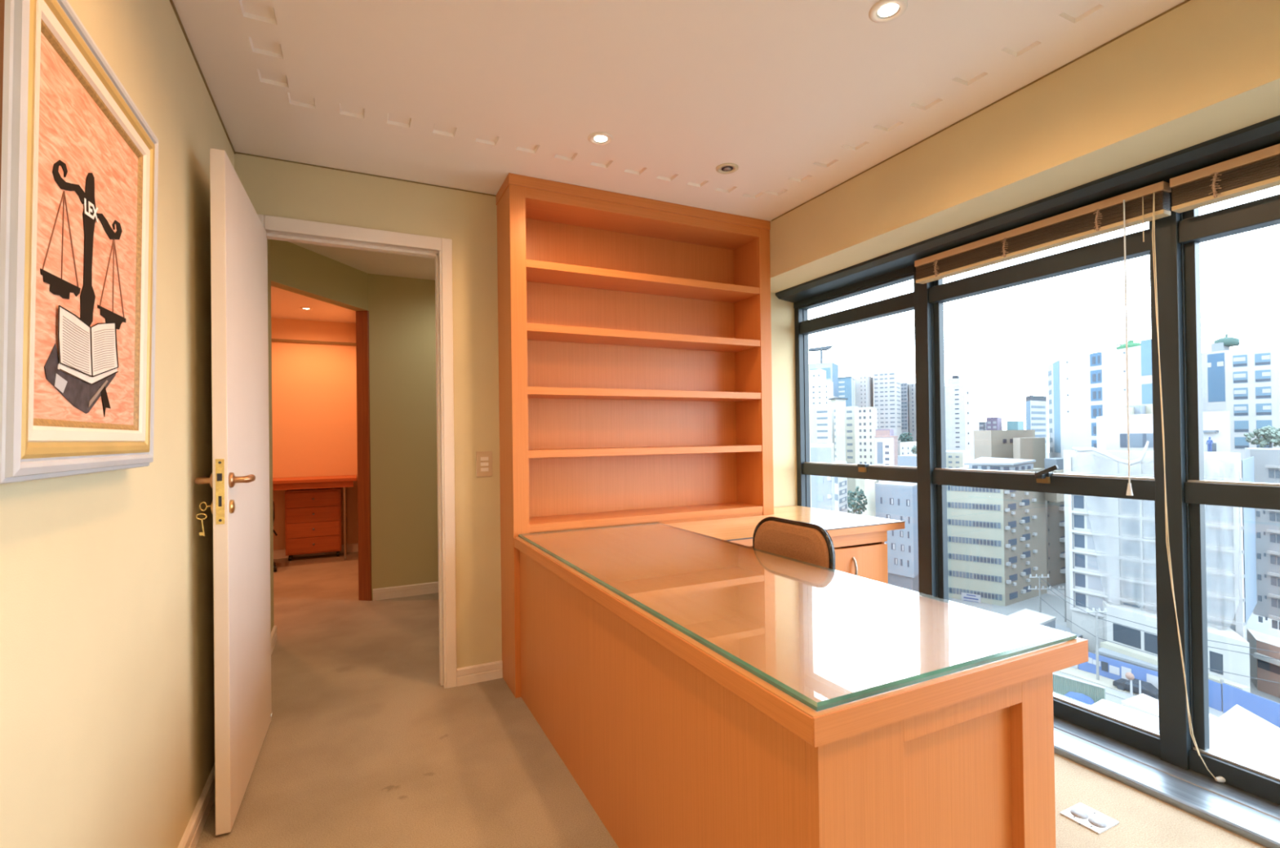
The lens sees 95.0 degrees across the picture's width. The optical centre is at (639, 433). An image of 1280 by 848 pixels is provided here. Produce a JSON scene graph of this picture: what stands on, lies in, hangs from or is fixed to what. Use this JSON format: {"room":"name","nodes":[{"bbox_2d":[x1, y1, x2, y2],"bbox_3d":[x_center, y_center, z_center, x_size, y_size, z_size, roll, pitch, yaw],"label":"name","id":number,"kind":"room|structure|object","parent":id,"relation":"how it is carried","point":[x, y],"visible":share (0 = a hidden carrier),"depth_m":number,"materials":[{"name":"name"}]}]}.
{"room":"office","nodes":[
{"label":"office","id":0,"kind":"room"},
{"bbox_2d":[0,0,274,847],"bbox_3d":[-1.019,-0.090,0.926,0.120,2.620,5.790,-1,0,-26],"label":"wall","id":1,"kind":"structure","parent":0,"point":[107,691],"depth_m":1.35,"materials":[{"name":"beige paint"}]},
{"bbox_2d":[0,0,158,484],"bbox_3d":[-0.967,-0.299,1.027,0.052,0.738,0.610,1,-1,-26],"label":"framed picture","id":2,"kind":"object","parent":1,"relation":"attached to","point":[79,157],"visible":1,"depth_m":0.94,"materials":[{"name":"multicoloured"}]},
{"bbox_2d":[177,764,215,847],"bbox_3d":[-0.681,1.170,0.411,0.015,0.083,4.600,-1,0,-26],"label":"baseboard","id":3,"kind":"structure","parent":1,"relation":"attached to","point":[191,836],"depth_m":1.80,"materials":[{"name":"white wood"}]},
{"bbox_2d":[271,625,276,654],"bbox_3d":[-1.965,1.203,3.056,0.015,0.090,1.100,-1,0,-26],"label":"baseboard","id":4,"kind":"structure","parent":1,"relation":"attached to","point":[273,633],"depth_m":3.42,"materials":[{"name":"white wood"}]},
{"bbox_2d":[271,285,355,323],"bbox_3d":[-3.339,-1.203,4.651,1.978,0.001,2.910,-1,0,-26],"label":"ceiling","id":5,"kind":"structure","parent":0,"point":[286,304],"depth_m":5.69,"materials":[{"name":"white paint"}]},
{"bbox_2d":[271,317,358,550],"bbox_3d":[-3.327,-0.023,4.674,2.200,2.600,3.050,-1,0,-26],"label":"wall","id":6,"kind":"structure","parent":0,"point":[314,385],"depth_m":6.21,"materials":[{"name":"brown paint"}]},
{"bbox_2d":[271,338,355,346],"bbox_3d":[-3.966,-0.954,5.947,1.978,0.026,0.025,-1,0,-26],"label":"trim","id":7,"kind":"structure","parent":6,"relation":"attached to","point":[273,340],"depth_m":6.18,"materials":[{"name":"brown"}]},
{"bbox_2d":[273,542,358,559],"bbox_3d":[-3.937,1.250,5.933,1.978,0.090,0.020,-1,0,-26],"label":"baseboard","id":8,"kind":"structure","parent":6,"relation":"attached to","point":[351,548],"depth_m":6.17,"materials":[{"name":"beige wood"}]},
{"bbox_2d":[270,239,368,311],"bbox_3d":[-2.194,-1.063,4.005,0.100,0.280,0.882,-1,0,13],"label":"wall","id":9,"kind":"structure","parent":0,"point":[295,268],"depth_m":3.93,"materials":[{"name":"beige paint"}]},
{"bbox_2d":[288,241,435,279],"bbox_3d":[-1.333,-1.216,3.840,2.120,0.001,1.920,-1,0,-26],"label":"ceiling","id":10,"kind":"structure","parent":0,"point":[370,262],"depth_m":4.13,"materials":[{"name":"white paint"}]},
{"bbox_2d":[368,273,438,599],"bbox_3d":[-1.015,0.011,3.978,1.450,2.460,1.920,-1,0,-26],"label":"wall","id":11,"kind":"structure","parent":0,"point":[402,310],"depth_m":4.52,"materials":[{"name":"beige paint"}]},
{"bbox_2d":[355,310,372,600],"bbox_3d":[-2.080,0.169,4.421,0.104,2.179,0.012,-1,0,13],"label":"trim","id":12,"kind":"structure","parent":11,"relation":"attached to","point":[362,362],"depth_m":4.41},
{"bbox_2d":[373,581,438,600],"bbox_3d":[-1.412,1.209,4.694,1.320,0.085,0.015,-1,0,-26],"label":"baseboard","id":13,"kind":"structure","parent":11,"relation":"attached to","point":[388,593],"depth_m":4.50,"materials":[{"name":"white wood"}]},
{"bbox_2d":[234,153,811,668],"bbox_3d":[-0.359,-0.083,3.186,3.240,2.620,0.080,-1,0,-26],"label":"wall","id":14,"kind":"structure","parent":0,"point":[274,188],"depth_m":2.90,"materials":[{"name":"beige paint"}]},
{"bbox_2d":[194,148,457,835],"bbox_3d":[-1.146,0.142,2.349,0.880,2.178,0.893,-1,0,-26],"label":"door","id":15,"kind":"structure","parent":14,"relation":"in","point":[239,478],"depth_m":2.08,"materials":[{"name":"white wood"}]},
{"bbox_2d":[199,502,210,511],"bbox_3d":[-1.334,0.226,1.816,0.049,0.029,0.004,-1,0,-24],"label":"key","id":16,"kind":"object","parent":15,"relation":"attached to","point":[201,503],"visible":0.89,"depth_m":1.81,"materials":[{"name":"gold metal"}]},
{"bbox_2d":[195,513,207,536],"bbox_3d":[-1.344,0.281,1.798,0.029,0.071,0.008,-1,0,-26],"label":"key","id":17,"kind":"object","parent":16,"relation":"hanging from","point":[202,533],"visible":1,"depth_m":1.80,"materials":[{"name":"gold metal"}]},
{"bbox_2d":[456,660,502,686],"bbox_3d":[-0.792,1.189,2.906,0.221,0.083,0.015,-1,0,-26],"label":"baseboard","id":18,"kind":"structure","parent":14,"relation":"attached to","point":[481,673],"depth_m":2.90,"materials":[{"name":"white wood"}]},
{"bbox_2d":[475,451,492,477],"bbox_3d":[-0.777,0.155,2.929,0.078,0.127,0.012,-1,0,-26],"label":"light switch","id":19,"kind":"object","parent":14,"relation":"attached to","point":[483,459],"visible":1,"depth_m":2.92,"materials":[{"name":"beige"}]},
{"bbox_2d":[794,272,916,507],"bbox_3d":[1.247,0.174,3.413,0.075,2.014,0.908,-1,0,-26],"label":"window","id":20,"kind":"structure","parent":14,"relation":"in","point":[803,326],"depth_m":3.57,"materials":[{"name":"black metal"}]},
{"bbox_2d":[172,0,1186,221],"bbox_3d":[0.456,-1.296,0.997,2.617,0.120,4.600,-1,0,-26],"label":"ceiling","id":21,"kind":"structure","parent":0,"point":[806,97],"depth_m":2.03,"materials":[{"name":"white paint"}]},
{"bbox_2d":[587,131,613,145],"bbox_3d":[-0.162,-1.215,2.424,0.104,0.009,0.104,-1,0,-26],"label":"recessed light","id":22,"kind":"object","parent":21,"relation":"in","point":[601,138],"visible":1,"depth_m":2.42,"materials":[{"name":"beige"}]},
{"bbox_2d":[715,163,738,173],"bbox_3d":[0.403,-1.220,2.710,0.104,0.010,0.104,-1,0,-26],"label":"recessed light","id":23,"kind":"object","parent":21,"relation":"in","point":[733,167],"visible":1,"depth_m":2.70,"materials":[{"name":"beige"}]},
{"bbox_2d":[869,0,907,22],"bbox_3d":[0.723,-1.232,1.710,0.104,0.009,0.104,-1,0,-26],"label":"recessed light","id":24,"kind":"object","parent":21,"relation":"in","point":[889,11],"visible":1,"depth_m":1.71,"materials":[{"name":"beige"}]},
{"bbox_2d":[195,551,1266,847],"bbox_3d":[-1.064,1.282,2.559,4.400,0.100,8.800,-1,0,-26],"label":"floor","id":25,"kind":"structure","parent":0,"point":[364,745],"depth_m":2.18,"materials":[{"name":"carpet"}]},
{"bbox_2d":[284,487,342,560],"bbox_3d":[-3.364,0.935,6.060,0.498,0.704,0.240,-1,0,-26],"label":"base cabinet","id":26,"kind":"object","parent":25,"relation":"on","point":[313,517],"visible":1,"depth_m":5.97,"materials":[{"name":"brown wood"}]},
{"bbox_2d":[272,475,356,559],"bbox_3d":[-3.745,0.875,5.740,1.762,0.832,0.535,-1,0,-26],"label":"computer desk","id":27,"kind":"object","parent":25,"relation":"on","point":[342,481],"visible":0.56,"depth_m":5.82,"materials":[{"name":"brown wood"}]},
{"bbox_2d":[495,173,773,697],"bbox_3d":[0.026,0.004,3.172,1.512,2.435,0.280,-1,0,-26],"label":"bookcase","id":28,"kind":"object","parent":25,"relation":"on","point":[635,378],"visible":0.84,"depth_m":3.19,"materials":[{"name":"brown wood"}]},
{"bbox_2d":[666,505,905,583],"bbox_3d":[0.697,0.840,3.155,1.128,0.745,0.868,-1,0,-26],"label":"desk","id":29,"kind":"object","parent":25,"relation":"on","point":[860,548],"visible":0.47,"depth_m":2.97,"materials":[{"name":"brown wood"}]},
{"bbox_2d":[752,516,835,569],"bbox_3d":[0.392,0.774,2.179,0.540,0.872,0.524,-1,0,-26],"label":"office chair","id":30,"kind":"object","parent":25,"relation":"on","point":[810,543],"visible":0.19,"depth_m":2.21,"materials":[{"name":"brown leather"}]},
{"bbox_2d":[514,536,1088,847],"bbox_3d":[0.201,0.838,1.996,0.775,0.745,1.976,-1,0,-26],"label":"desk","id":31,"kind":"object","parent":25,"relation":"on","point":[671,742],"visible":0.93,"depth_m":1.27,"materials":[{"name":"brown wood"}]},
{"bbox_2d":[518,522,1076,711],"bbox_3d":[0.195,0.460,2.005,0.740,0.010,1.960,-1,0,-26],"label":"sheet","id":32,"kind":"object","parent":31,"relation":"on","point":[654,532],"visible":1,"depth_m":1.64,"materials":[{"name":"glass"}]},
{"bbox_2d":[1059,802,1119,834],"bbox_3d":[1.386,1.190,1.815,0.120,0.007,0.108,-1,0,-26],"label":"socket","id":33,"kind":"object","parent":25,"relation":"on","point":[1084,815],"visible":1,"depth_m":1.81,"materials":[{"name":"grey"}]},
{"bbox_2d":[1070,808,1088,818],"bbox_3d":[1.370,1.188,1.830,0.045,0.002,0.045,-1,0,-26],"label":"socket","id":34,"kind":"object","parent":33,"relation":"attached to","point":[1074,813],"depth_m":1.83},
{"bbox_2d":[1088,817,1106,827],"bbox_3d":[1.394,1.187,1.789,0.045,0.002,0.045,-1,0,-26],"label":"socket","id":35,"kind":"object","parent":33,"relation":"attached to","point":[1093,822],"depth_m":1.79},
{"bbox_2d":[769,0,1279,293],"bbox_3d":[1.879,-1.178,1.686,0.543,0.512,4.600,-1,0,-26],"label":"wall","id":36,"kind":"structure","parent":0,"point":[1200,71],"depth_m":2.02,"materials":[{"name":"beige paint"}]},
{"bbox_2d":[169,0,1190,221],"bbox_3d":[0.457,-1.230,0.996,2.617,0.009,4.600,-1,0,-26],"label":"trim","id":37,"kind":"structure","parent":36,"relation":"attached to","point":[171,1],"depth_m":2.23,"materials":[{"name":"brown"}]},
{"bbox_2d":[913,266,938,597],"bbox_3d":[1.461,0.161,2.967,0.080,2.040,0.081,-1,0,-26],"label":"trim","id":38,"kind":"structure","parent":36,"relation":"attached to","point":[928,580],"depth_m":2.94,"materials":[{"name":"black metal"}]},
{"bbox_2d":[775,115,1279,308],"bbox_3d":[1.984,-0.880,1.733,0.258,0.086,4.600,-1,0,-26],"label":"window frame","id":39,"kind":"structure","parent":36,"relation":"attached to","point":[899,263],"depth_m":2.31,"materials":[{"name":"black metal"}]},
{"bbox_2d":[928,221,1160,758],"bbox_3d":[1.656,0.167,2.515,0.124,2.004,0.911,-1,0,-26],"label":"window","id":40,"kind":"structure","parent":36,"relation":"in","point":[1139,736],"depth_m":2.42,"materials":[{"name":"black metal"}]},
{"bbox_2d":[914,181,1171,495],"bbox_3d":[1.596,-0.315,2.458,0.076,1.084,0.993,-1,0,-26],"label":"blind","id":41,"kind":"object","parent":40,"relation":"attached to","point":[1135,207],"visible":0.99,"depth_m":2.30,"materials":[{"name":"beige"}]},
{"bbox_2d":[1053,715,1279,847],"bbox_3d":[1.974,1.182,1.700,0.342,0.046,4.600,-1,0,-26],"label":"window sill","id":42,"kind":"structure","parent":36,"relation":"attached to","point":[1255,819],"depth_m":1.95,"materials":[{"name":"metal"}]},
{"bbox_2d":[1150,187,1194,770],"bbox_3d":[1.892,0.148,2.079,0.080,2.040,0.080,-1,0,-26],"label":"window mullion","id":43,"kind":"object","parent":36,"relation":"attached to","point":[1176,741],"depth_m":2.05,"materials":[{"name":"black metal"}]},
{"bbox_2d":[1178,194,1279,804],"bbox_3d":[2.087,0.155,1.626,0.124,2.004,0.912,-1,0,-26],"label":"window","id":44,"kind":"structure","parent":36,"relation":"in","point":[1194,228],"depth_m":2.02,"materials":[{"name":"black metal"}]},
{"bbox_2d":[1151,143,1279,782],"bbox_3d":[2.043,0.144,1.580,0.134,2.026,1.019,-1,0,-26],"label":"blind","id":45,"kind":"object","parent":44,"relation":"attached to","point":[1257,171],"visible":1,"depth_m":1.89,"materials":[{"name":"beige"}]},
{"label":"outside","id":46,"kind":"structure","parent":0,"visible":0},
{"bbox_2d":[1241,456,1257,624],"bbox_3d":[73.693,12.374,70.935,13.237,18.671,3.361,-1,0,-26],"label":"building","id":47,"kind":"structure","parent":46,"point":[1247,464],"depth_m":70.05,"materials":[{"name":"concrete"}]},
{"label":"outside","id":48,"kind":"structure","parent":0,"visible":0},
{"bbox_2d":[1096,404,1230,452],"bbox_3d":[71.601,-0.695,81.815,8.783,6.820,18.347,-1,0,-26],"label":"penthouse","id":49,"kind":"object","parent":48,"point":[1111,430],"visible":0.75,"depth_m":80.86,"materials":[{"name":"concrete"}]},
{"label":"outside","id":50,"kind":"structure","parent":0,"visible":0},
{"bbox_2d":[847,452,1279,705],"bbox_3d":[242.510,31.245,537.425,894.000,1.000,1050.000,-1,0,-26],"label":"ground","id":51,"kind":"structure","parent":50,"point":[1051,598],"depth_m":99.66,"materials":[{"name":"concrete"}]},
{"bbox_2d":[808,368,826,381],"bbox_3d":[113.931,-4.366,374.741,14.188,71.374,12.838,-1,0,-26],"label":"stepped tower","id":52,"kind":"structure","parent":51,"relation":"on","point":[819,374],"depth_m":370.28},
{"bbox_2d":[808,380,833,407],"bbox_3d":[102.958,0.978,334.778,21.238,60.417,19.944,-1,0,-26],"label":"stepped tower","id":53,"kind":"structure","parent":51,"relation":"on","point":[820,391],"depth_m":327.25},
{"bbox_2d":[809,443,835,511],"bbox_3d":[26.072,16.050,86.743,5.063,28.830,13.394,-1,0,20],"label":"building","id":54,"kind":"structure","parent":51,"relation":"on","point":[822,487],"depth_m":81.20,"materials":[{"name":"concrete"}]},
{"bbox_2d":[809,406,835,461],"bbox_3d":[75.712,10.023,252.351,10.754,41.894,17.464,-1,0,-26],"label":"apartment block","id":55,"kind":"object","parent":51,"relation":"on","point":[821,419],"visible":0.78,"depth_m":247.99,"materials":[{"name":"concrete"}]},
{"bbox_2d":[808,345,839,397],"bbox_3d":[135.653,-15.541,433.256,30.485,93.968,30.777,-1,0,-26],"label":"glass tower","id":56,"kind":"structure","parent":51,"relation":"on","point":[832,369],"depth_m":423.91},
{"bbox_2d":[828,397,848,461],"bbox_3d":[95.928,7.154,282.832,14.162,47.518,10.460,-1,0,-26],"label":"apartment block","id":57,"kind":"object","parent":51,"relation":"on","point":[839,404],"visible":0.48,"depth_m":279.10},
{"bbox_2d":[834,461,847,512],"bbox_3d":[37.042,17.925,108.913,7.618,25.100,7.422,-1,0,-26],"label":"balcony building","id":58,"kind":"structure","parent":51,"relation":"on","point":[840,483],"depth_m":105.79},
{"bbox_2d":[837,376,854,406],"bbox_3d":[136.670,-2.538,387.255,22.151,67.283,22.452,-1,0,-26],"label":"office block","id":59,"kind":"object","parent":51,"relation":"on","point":[846,384],"visible":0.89,"depth_m":377.49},
{"bbox_2d":[844,405,857,502],"bbox_3d":[94.678,9.506,261.847,6.823,42.552,10.023,-1,0,-26],"label":"apartment block","id":60,"kind":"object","parent":51,"relation":"on","point":[850,451],"visible":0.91,"depth_m":258.69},
{"bbox_2d":[847,486,867,515],"bbox_3d":[45.937,20.888,125.044,4.618,19.184,4.325,-1,0,-26],"label":"tree","id":61,"kind":"object","parent":51,"relation":"on","point":[855,506],"visible":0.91,"depth_m":124.20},
{"bbox_2d":[854,375,873,407],"bbox_3d":[155.002,-3.900,404.745,19.505,69.761,15.953,-1,0,-26],"label":"slim tower","id":62,"kind":"structure","parent":51,"relation":"on","point":[864,384],"depth_m":398.13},
{"bbox_2d":[854,406,877,510],"bbox_3d":[92.884,10.208,240.351,15.443,40.890,17.830,-1,0,-26],"label":"apartment block","id":63,"kind":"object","parent":51,"relation":"on","point":[865,418],"visible":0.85,"depth_m":233.19,"materials":[{"name":"concrete"}]},
{"bbox_2d":[864,479,878,516],"bbox_3d":[52.657,20.418,132.934,13.109,20.033,13.657,-1,0,-26],"label":"wall block","id":64,"kind":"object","parent":51,"relation":"on","point":[869,485],"visible":0.14,"depth_m":126.88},
{"bbox_2d":[875,429,893,435],"bbox_3d":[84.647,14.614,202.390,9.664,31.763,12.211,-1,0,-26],"label":"shed","id":65,"kind":"object","parent":51,"relation":"on","point":[878,432],"visible":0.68,"depth_m":197.84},
{"bbox_2d":[874,435,897,482],"bbox_3d":[70.263,15.631,166.898,8.082,29.613,12.262,-1,0,-26],"label":"house","id":66,"kind":"structure","parent":51,"relation":"on","point":[886,446],"depth_m":163.13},
{"bbox_2d":[873,370,902,455],"bbox_3d":[171.042,-5.347,404.736,25.223,72.221,23.286,-1,0,-26],"label":"apartment tower","id":67,"kind":"structure","parent":51,"relation":"on","point":[886,384],"depth_m":396.19,"materials":[{"name":"concrete"}]},
{"bbox_2d":[875,480,919,592],"bbox_3d":[46.827,19.700,105.931,7.591,21.244,10.575,-1,0,-26],"label":"building","id":68,"kind":"structure","parent":51,"relation":"on","point":[895,500],"depth_m":102.20,"materials":[{"name":"concrete"}]},
{"bbox_2d":[901,382,909,435],"bbox_3d":[192.406,-2.615,424.755,14.080,66.465,13.808,-1,0,-26],"label":"striped tower","id":69,"kind":"structure","parent":51,"relation":"on","point":[904,386],"depth_m":418.05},
{"bbox_2d":[897,432,913,442],"bbox_3d":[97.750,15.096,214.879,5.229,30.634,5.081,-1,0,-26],"label":"tree","id":70,"kind":"object","parent":51,"relation":"on","point":[905,437],"visible":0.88,"depth_m":213.83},
{"bbox_2d":[897,453,916,466],"bbox_3d":[62.357,17.654,132.912,11.862,25.300,10.851,-1,0,-26],"label":"block","id":71,"kind":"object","parent":51,"relation":"on","point":[909,460],"visible":0.21,"depth_m":128.53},
{"bbox_2d":[899,441,916,455],"bbox_3d":[90.110,16.653,192.907,14.191,27.403,13.123,-1,0,-26],"label":"house","id":72,"kind":"structure","parent":51,"relation":"on","point":[905,447],"depth_m":187.47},
{"bbox_2d":[908,383,916,441],"bbox_3d":[202.706,-2.414,424.757,22.465,65.786,23.282,-1,0,-26],"label":"tower","id":73,"kind":"structure","parent":51,"relation":"on","point":[912,389],"depth_m":417.34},
{"bbox_2d":[946,450,970,468],"bbox_3d":[103.786,18.045,192.919,14.806,24.249,14.064,-1,0,-26],"label":"house","id":74,"kind":"structure","parent":51,"relation":"on","point":[954,459],"depth_m":186.55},
{"bbox_2d":[945,375,979,460],"bbox_3d":[205.523,-3.445,377.304,27.349,67.098,19.448,-1,0,-26],"label":"tower","id":75,"kind":"structure","parent":51,"relation":"on","point":[962,402],"depth_m":369.47,"materials":[{"name":"concrete"}]},
{"bbox_2d":[986,417,1002,430],"bbox_3d":[244.729,9.567,404.857,19.547,40.409,15.771,-1,0,-26],"label":"building","id":76,"kind":"structure","parent":51,"relation":"on","point":[992,423],"depth_m":397.64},
{"bbox_2d":[946,466,1047,606],"bbox_3d":[64.991,18.735,109.744,20.005,23.883,13.233,-1,0,-26],"label":"tan office","id":77,"kind":"structure","parent":51,"relation":"on","point":[997,537],"depth_m":104.90,"materials":[{"name":"concrete"}]},
{"bbox_2d":[964,457,1035,471],"bbox_3d":[67.886,5.903,111.747,10.740,2.116,13.124,-1,0,-26],"label":"pavilion","id":78,"kind":"object","parent":77,"relation":"on","point":[981,463],"visible":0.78,"depth_m":108.60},
{"bbox_2d":[973,430,1035,459],"bbox_3d":[87.691,14.671,140.891,15.423,30.694,7.681,-1,0,-26],"label":"block","id":79,"kind":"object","parent":51,"relation":"on","point":[987,443],"visible":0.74,"depth_m":137.56,"materials":[{"name":"concrete"}]},
{"bbox_2d":[1006,421,1024,430],"bbox_3d":[259.352,10.698,404.865,20.846,37.754,12.486,-1,0,-26],"label":"building","id":80,"kind":"structure","parent":51,"relation":"on","point":[1011,425],"depth_m":398.71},
{"bbox_2d":[1013,437,1045,468],"bbox_3d":[87.016,15.517,130.898,11.730,28.877,4.358,-1,0,-26],"label":"block","id":81,"kind":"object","parent":51,"relation":"on","point":[1024,448],"visible":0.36,"depth_m":128.81,"materials":[{"name":"concrete"}]},
{"bbox_2d":[1007,608,1056,628],"bbox_3d":[54.256,27.799,81.576,6.752,4.500,5.241,-1,0,-26],"label":"roof","id":82,"kind":"structure","parent":51,"relation":"on","point":[1026,615],"depth_m":81.24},
{"bbox_2d":[1025,395,1048,458],"bbox_3d":[202.803,5.474,299.843,26.124,48.235,9.544,-1,0,-26],"label":"tower","id":83,"kind":"structure","parent":51,"relation":"on","point":[1035,406],"depth_m":295.14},
{"bbox_2d":[1027,574,1051,613],"bbox_3d":[61.525,25.879,90.275,3.308,8.268,1.712,-1,0,-26],"label":"utility pole","id":84,"kind":"object","parent":51,"relation":"on","point":[1030,576],"visible":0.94,"depth_m":90.21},
{"bbox_2d":[1045,500,1065,586],"bbox_3d":[84.799,21.201,119.819,15.265,25.526,6.146,-1,0,-26],"label":"block","id":85,"kind":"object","parent":51,"relation":"on","point":[1055,512],"visible":0.44,"depth_m":115.50,"materials":[{"name":"concrete"}]},
{"bbox_2d":[1055,623,1082,638],"bbox_3d":[57.880,28.905,82.215,8.197,2.200,6.933,-1,0,-26],"label":"roof","id":86,"kind":"structure","parent":51,"relation":"on","point":[1059,627],"depth_m":82.90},
{"bbox_2d":[1063,691,1094,706],"bbox_3d":[45.327,28.021,60.561,2.340,2.300,2.730,-1,0,-26],"label":"tarpaulin","id":87,"kind":"object","parent":51,"relation":"on","point":[1078,697],"visible":0.31,"depth_m":60.03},
{"bbox_2d":[1053,672,1105,702],"bbox_3d":[48.135,28.656,65.177,0.197,2.720,5.792,0,0,-35],"label":"corrugated fence","id":88,"kind":"object","parent":51,"relation":"on","point":[1062,685],"visible":0.53,"depth_m":64.91,"materials":[{"name":"metal"}]},
{"bbox_2d":[1047,338,1152,457],"bbox_3d":[93.554,6.537,117.849,19.998,46.474,32.495,-1,0,-26],"label":"white office","id":89,"kind":"structure","parent":51,"relation":"on","point":[1083,388],"depth_m":118.03,"materials":[{"name":"concrete"}]},
{"bbox_2d":[1115,340,1140,349],"bbox_3d":[98.621,-17.149,115.877,7.210,2.300,6.045,-1,0,-26],"label":"water tank","id":90,"kind":"object","parent":89,"relation":"on","point":[1131,343],"visible":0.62,"depth_m":115.21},
{"bbox_2d":[1090,698,1159,730],"bbox_3d":[37.080,26.012,43.732,6.928,8.000,7.631,-1,0,-26],"label":"roof","id":91,"kind":"structure","parent":51,"relation":"on","point":[1138,717],"depth_m":46.02,"materials":[{"name":"concrete"}]},
{"bbox_2d":[1094,647,1157,671],"bbox_3d":[61.672,28.680,71.855,4.889,2.400,8.611,-1,0,-26],"label":"roof","id":92,"kind":"structure","parent":51,"relation":"on","point":[1103,651],"depth_m":71.73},
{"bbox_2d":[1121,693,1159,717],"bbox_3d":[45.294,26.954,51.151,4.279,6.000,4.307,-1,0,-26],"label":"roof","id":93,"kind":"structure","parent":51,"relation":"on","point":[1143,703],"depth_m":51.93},
{"bbox_2d":[1062,449,1245,653],"bbox_3d":[64.818,16.115,75.825,4.100,27.499,20.416,-1,0,-26],"label":"building","id":94,"kind":"structure","parent":51,"relation":"on","point":[1110,549],"depth_m":75.80,"materials":[{"name":"concrete"}]},
{"bbox_2d":[1100,600,1250,693],"bbox_3d":[65.402,26.050,74.714,15.323,7.600,22.097,-1,0,-26],"label":"podium","id":95,"kind":"object","parent":51,"relation":"on","point":[1220,660],"visible":0.46,"depth_m":70.61,"materials":[{"name":"concrete"}]},
{"bbox_2d":[1201,346,1279,572],"bbox_3d":[122.060,6.224,120.319,4.407,46.365,17.367,-1,0,-26],"label":"white office","id":96,"kind":"structure","parent":51,"relation":"on","point":[1244,383],"depth_m":118.06,"materials":[{"name":"concrete"}]},
{"bbox_2d":[1210,333,1248,351],"bbox_3d":[122.169,-18.694,121.494,3.812,3.683,4.872,-1,0,-26],"label":"water tank","id":97,"kind":"object","parent":96,"relation":"on","point":[1222,344],"visible":0.98,"depth_m":121.25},
{"bbox_2d":[1208,704,1279,774],"bbox_3d":[42.349,25.920,40.800,7.188,8.000,17.501,-1,-1,43],"label":"roof","id":98,"kind":"structure","parent":51,"relation":"on","point":[1240,734],"depth_m":42.18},
{"bbox_2d":[1222,683,1279,728],"bbox_3d":[62.525,28.178,59.123,2.165,3.200,6.443,-1,0,-26],"label":"hoarding","id":99,"kind":"object","parent":51,"relation":"on","point":[1268,710],"visible":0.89,"depth_m":59.82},
{"bbox_2d":[1244,425,1279,448],"bbox_3d":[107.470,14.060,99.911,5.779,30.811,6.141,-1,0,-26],"label":"tree","id":100,"kind":"object","parent":51,"relation":"on","point":[1271,435],"visible":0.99,"depth_m":99.78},
{"bbox_2d":[1244,448,1279,630],"bbox_3d":[86.309,15.217,79.908,9.678,26.118,8.644,-1,0,-26],"label":"apartment","id":101,"kind":"structure","parent":51,"relation":"on","point":[1266,460],"depth_m":78.05,"materials":[{"name":"concrete"}]},
{"bbox_2d":[1246,628,1279,697],"bbox_3d":[72.997,26.821,66.879,7.143,5.742,7.894,-1,0,-26],"label":"wall block","id":102,"kind":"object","parent":51,"relation":"on","point":[1260,668],"visible":0.95,"depth_m":67.30,"materials":[{"name":"concrete"}]},
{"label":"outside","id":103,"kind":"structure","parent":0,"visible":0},
{"bbox_2d":[1057,666,1138,694],"bbox_3d":[54.985,29.850,71.748,3.803,0.080,13.430,-1,0,-26],"label":"pavement","id":104,"kind":"structure","parent":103,"point":[1105,682],"depth_m":71.47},
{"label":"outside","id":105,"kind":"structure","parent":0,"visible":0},
{"bbox_2d":[1053,671,1224,717],"bbox_3d":[57.146,29.869,67.945,11.542,0.050,24.269,-1,0,-26],"label":"road","id":106,"kind":"structure","parent":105,"point":[1125,695],"depth_m":67.32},
{"bbox_2d":[1085,608,1106,679],"bbox_3d":[55.292,25.578,70.990,2.228,8.765,1.189,-1,0,-26],"label":"utility pole","id":107,"kind":"object","parent":106,"relation":"on","point":[1096,611],"visible":1,"depth_m":70.91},
{"bbox_2d":[1039,577,1279,684],"bbox_3d":[61.610,23.642,73.985,14.081,4.163,29.483,-1,0,-26],"label":"overhead wires","id":108,"kind":"object","parent":107,"relation":"attached to","point":[1039,577],"visible":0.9,"depth_m":68.00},
{"bbox_2d":[1078,652,1158,688],"bbox_3d":[57.642,28.620,69.796,0.194,2.600,9.950,-1,0,-26],"label":"hoarding","id":109,"kind":"object","parent":106,"relation":"on","point":[1108,668],"visible":0.6,"depth_m":70.57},
{"bbox_2d":[1112,678,1158,699],"bbox_3d":[57.008,29.186,67.237,1.680,1.450,4.210,-1,0,-26],"label":"car","id":110,"kind":"object","parent":106,"relation":"on","point":[1147,688],"visible":0.7,"depth_m":66.70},
{"bbox_2d":[1208,679,1222,711],"bbox_3d":[61.739,28.330,64.861,1.455,3.000,4.260,-1,0,-26],"label":"hoarding","id":111,"kind":"object","parent":106,"relation":"on","point":[1214,688],"visible":0.18,"depth_m":63.19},
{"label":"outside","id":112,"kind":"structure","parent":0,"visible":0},
{"bbox_2d":[1071,440,1149,465],"bbox_3d":[60.055,2.568,75.112,1.058,3.077,8.248,-1,0,-26],"label":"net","id":113,"kind":"object","parent":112,"point":[1077,449],"visible":1,"depth_m":74.67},
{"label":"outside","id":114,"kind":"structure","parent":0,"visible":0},
{"bbox_2d":[1044,469,1064,502],"bbox_3d":[78.234,9.713,110.482,9.378,5.672,5.457,-1,0,-26],"label":"roof parapet","id":115,"kind":"object","parent":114,"point":[1053,497],"visible":0.29,"depth_m":107.39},
{"bbox_2d":[1044,457,1063,470],"bbox_3d":[79.514,6.210,111.992,8.728,2.745,4.659,-1,0,-26],"label":"shed","id":116,"kind":"object","parent":115,"relation":"on","point":[1049,462],"visible":0.57,"depth_m":109.72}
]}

